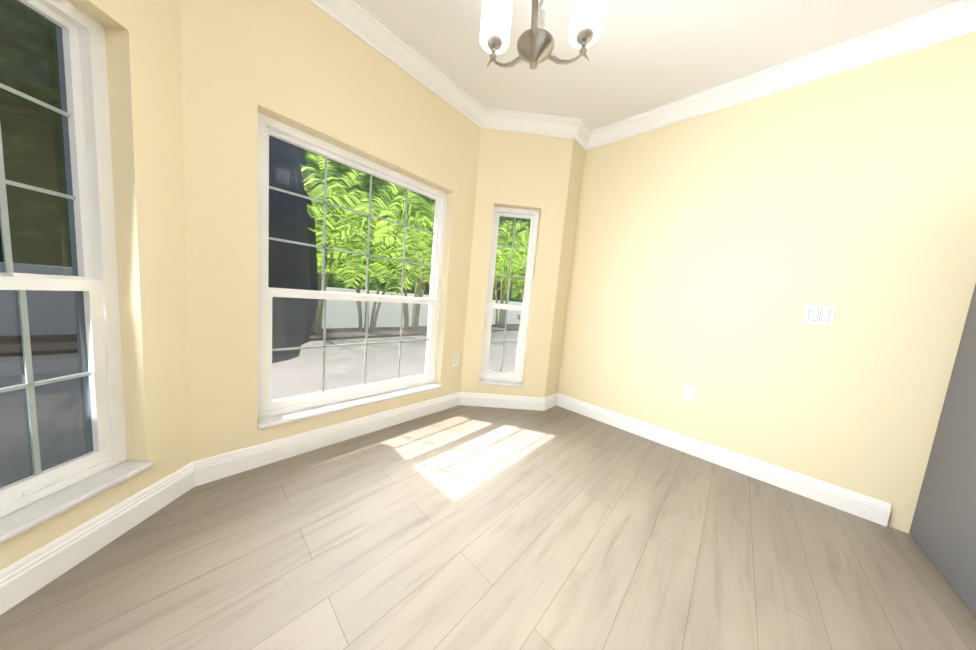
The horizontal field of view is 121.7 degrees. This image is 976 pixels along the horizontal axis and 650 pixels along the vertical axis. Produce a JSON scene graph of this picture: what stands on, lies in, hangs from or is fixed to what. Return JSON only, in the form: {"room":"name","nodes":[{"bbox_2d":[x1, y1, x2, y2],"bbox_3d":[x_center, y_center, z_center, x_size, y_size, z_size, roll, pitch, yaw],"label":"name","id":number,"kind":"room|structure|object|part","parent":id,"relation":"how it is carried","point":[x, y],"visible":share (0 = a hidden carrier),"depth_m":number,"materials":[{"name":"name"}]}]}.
{"room":"dining room","nodes":[
{"label":"dining room","id":0,"kind":"room"},
{"bbox_2d":[0,405,975,649],"bbox_3d":[0.686,1.345,-1.473,7.660,0.080,7.030,10,8,42],"label":"floor","id":1,"kind":"structure","parent":0,"point":[465,527],"depth_m":1.14,"materials":[{"name":"brown wood"}]},
{"bbox_2d":[909,284,975,616],"bbox_3d":[2.397,0.315,0.772,0.904,1.800,0.847,10,8,42],"label":"fridge","id":2,"kind":"object","parent":1,"relation":"on","point":[942,532],"visible":1,"depth_m":1.28,"materials":[{"name":"grey metal"}]},
{"bbox_2d":[0,0,975,570],"bbox_3d":[0.806,-0.033,-1.614,7.660,2.700,7.030,10,8,42],"label":"wall","id":3,"kind":"structure","parent":0,"point":[710,256],"depth_m":1.61,"materials":[{"name":"beige paint"}]},
{"bbox_2d":[0,0,126,516],"bbox_3d":[-1.544,-0.241,0.876,0.118,1.700,0.440,5,6,-2],"label":"window","id":4,"kind":"structure","parent":3,"relation":"in","point":[64,275],"depth_m":0.96,"materials":[{"name":"white plastic"}]},
{"bbox_3d":[-1.528,-0.249,0.875,0.040,1.552,0.312,5,6,-2],"label":"left window muntins","id":5,"kind":"part","parent":4,"relation":"part of","materials":[{"name":"white wood"}]},
{"bbox_2d":[0,460,152,543],"bbox_3d":[-1.508,0.622,0.967,0.115,0.022,0.440,5,6,-2],"label":"window sill","id":6,"kind":"structure","parent":3,"relation":"attached to","point":[22,520],"depth_m":0.96,"materials":[{"name":"wood"}]},
{"bbox_2d":[258,382,441,428],"bbox_3d":[-0.898,0.564,2.047,0.115,0.022,1.290,10,8,42],"label":"window sill","id":7,"kind":"structure","parent":3,"relation":"attached to","point":[276,420],"depth_m":1.88,"materials":[{"name":"wood"}]},
{"bbox_2d":[258,112,447,418],"bbox_3d":[-0.905,-0.304,2.034,0.118,1.700,1.290,10,8,42],"label":"window","id":8,"kind":"structure","parent":3,"relation":"in","point":[267,404],"depth_m":1.83,"materials":[{"name":"white plastic"}]},
{"bbox_2d":[272,297,428,397],"bbox_3d":[-0.978,0.140,2.112,0.001,0.724,1.206,10,8,42],"label":"screen","id":9,"kind":"object","parent":8,"relation":"attached to","point":[343,342],"depth_m":2.01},
{"bbox_3d":[-0.892,-0.312,2.022,0.040,1.552,1.162,10,8,42],"label":"big window muntins","id":10,"kind":"part","parent":8,"relation":"part of","materials":[{"name":"white wood"}]},
{"bbox_2d":[0,392,890,614],"bbox_3d":[-0.947,0.943,0.026,2.680,0.130,6.550,10,8,42],"label":"baseboard","id":11,"kind":"structure","parent":3,"relation":"attached to","point":[23,578],"depth_m":1.61,"materials":[{"name":"white wood"}]},
{"bbox_2d":[308,0,591,147],"bbox_3d":[-0.161,-1.774,1.826,0.694,0.115,2.550,10,8,42],"label":"crown molding","id":12,"kind":"structure","parent":3,"relation":"attached to","point":[360,20],"depth_m":2.03,"materials":[{"name":"white wood"}]},
{"bbox_2d":[452,354,458,366],"bbox_3d":[-0.305,0.336,2.597,0.008,0.115,0.070,10,8,42],"label":"outlet","id":13,"kind":"object","parent":3,"relation":"attached to","point":[455,359],"visible":1,"depth_m":2.59,"materials":[{"name":"white plastic"}]},
{"bbox_2d":[479,379,523,386],"bbox_3d":[0.132,0.583,2.736,0.440,0.022,0.115,5,6,-3],"label":"window sill","id":14,"kind":"structure","parent":3,"relation":"attached to","point":[500,383],"depth_m":2.70,"materials":[{"name":"wood"}]},
{"bbox_2d":[480,206,538,381],"bbox_3d":[0.202,-0.282,2.759,0.440,1.700,0.118,5,6,-3],"label":"window","id":15,"kind":"structure","parent":3,"relation":"in","point":[523,308],"depth_m":2.72,"materials":[{"name":"white plastic"}]},
{"bbox_2d":[489,309,520,371],"bbox_3d":[0.161,0.163,2.852,0.252,0.724,0.252,10,8,42],"label":"screen","id":16,"kind":"object","parent":15,"relation":"attached to","point":[501,341],"depth_m":2.85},
{"bbox_3d":[0.203,-0.290,2.742,0.312,1.552,0.040,5,6,-3],"label":"right window muntins","id":17,"kind":"part","parent":15,"relation":"part of","materials":[{"name":"white wood"}]},
{"bbox_3d":[0.203,-0.291,2.755,0.235,1.552,0.235,10,8,42],"label":"glass","id":18,"kind":"part","parent":15,"relation":"part of","materials":[{"name":"clear glass"}]},
{"bbox_2d":[682,385,694,401],"bbox_3d":[1.576,0.537,2.139,0.070,0.115,0.008,10,8,42],"label":"outlet","id":19,"kind":"object","parent":3,"relation":"attached to","point":[688,393],"visible":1,"depth_m":2.14,"materials":[{"name":"white plastic"}]},
{"bbox_2d":[583,0,975,150],"bbox_3d":[3.323,-1.327,0.422,6.580,0.115,0.100,10,8,42],"label":"crown molding","id":20,"kind":"structure","parent":3,"relation":"attached to","point":[957,19],"depth_m":1.66,"materials":[{"name":"white wood"}]},
{"bbox_2d":[803,305,835,325],"bbox_3d":[2.050,-0.061,1.687,0.116,0.115,0.011,10,8,42],"label":"light switch","id":21,"kind":"object","parent":3,"relation":"attached to","point":[821,315],"visible":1,"depth_m":1.69,"materials":[{"name":"white plastic"}]},
{"bbox_2d":[359,0,960,129],"bbox_3d":[0.926,-1.420,-1.757,7.660,0.100,7.030,10,8,42],"label":"ceiling","id":22,"kind":"structure","parent":0,"point":[645,55],"depth_m":1.68,"materials":[{"name":"white paint"}]},
{"bbox_2d":[480,0,605,69],"bbox_3d":[0.162,-1.296,0.931,0.410,0.824,0.447,10,8,42],"label":"chandelier","id":23,"kind":"object","parent":22,"relation":"hanging from","point":[535,45],"visible":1,"depth_m":0.97,"materials":[{"name":"white glass"}]},
{"label":"outside","id":24,"kind":"structure","parent":0,"visible":0},
{"bbox_2d":[272,330,518,399],"bbox_3d":[-3.658,-0.683,15.184,52.000,0.001,60.000,10,8,42],"label":"ground","id":25,"kind":"structure","parent":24,"point":[347,372],"depth_m":4.25,"materials":[{"name":"white concrete"}]},
{"bbox_2d":[268,135,530,362],"bbox_3d":[-2.034,-6.644,12.191,12.778,12.722,42.000,10,8,42],"label":"garden plants","id":26,"kind":"object","parent":25,"relation":"on","point":[345,227],"depth_m":5.79,"materials":[{"name":"green plant"}]},
{"bbox_2d":[309,324,518,340],"bbox_3d":[0.082,0.110,10.389,1.300,0.050,42.000,10,8,42],"label":"mulch","id":27,"kind":"object","parent":25,"relation":"on","point":[386,330],"depth_m":6.84,"materials":[{"name":"brown"}]},
{"bbox_2d":[313,202,522,301],"bbox_3d":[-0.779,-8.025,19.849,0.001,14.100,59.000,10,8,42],"label":"tree","id":28,"kind":"object","parent":25,"relation":"on","point":[334,283],"depth_m":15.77,"materials":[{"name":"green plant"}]}
]}

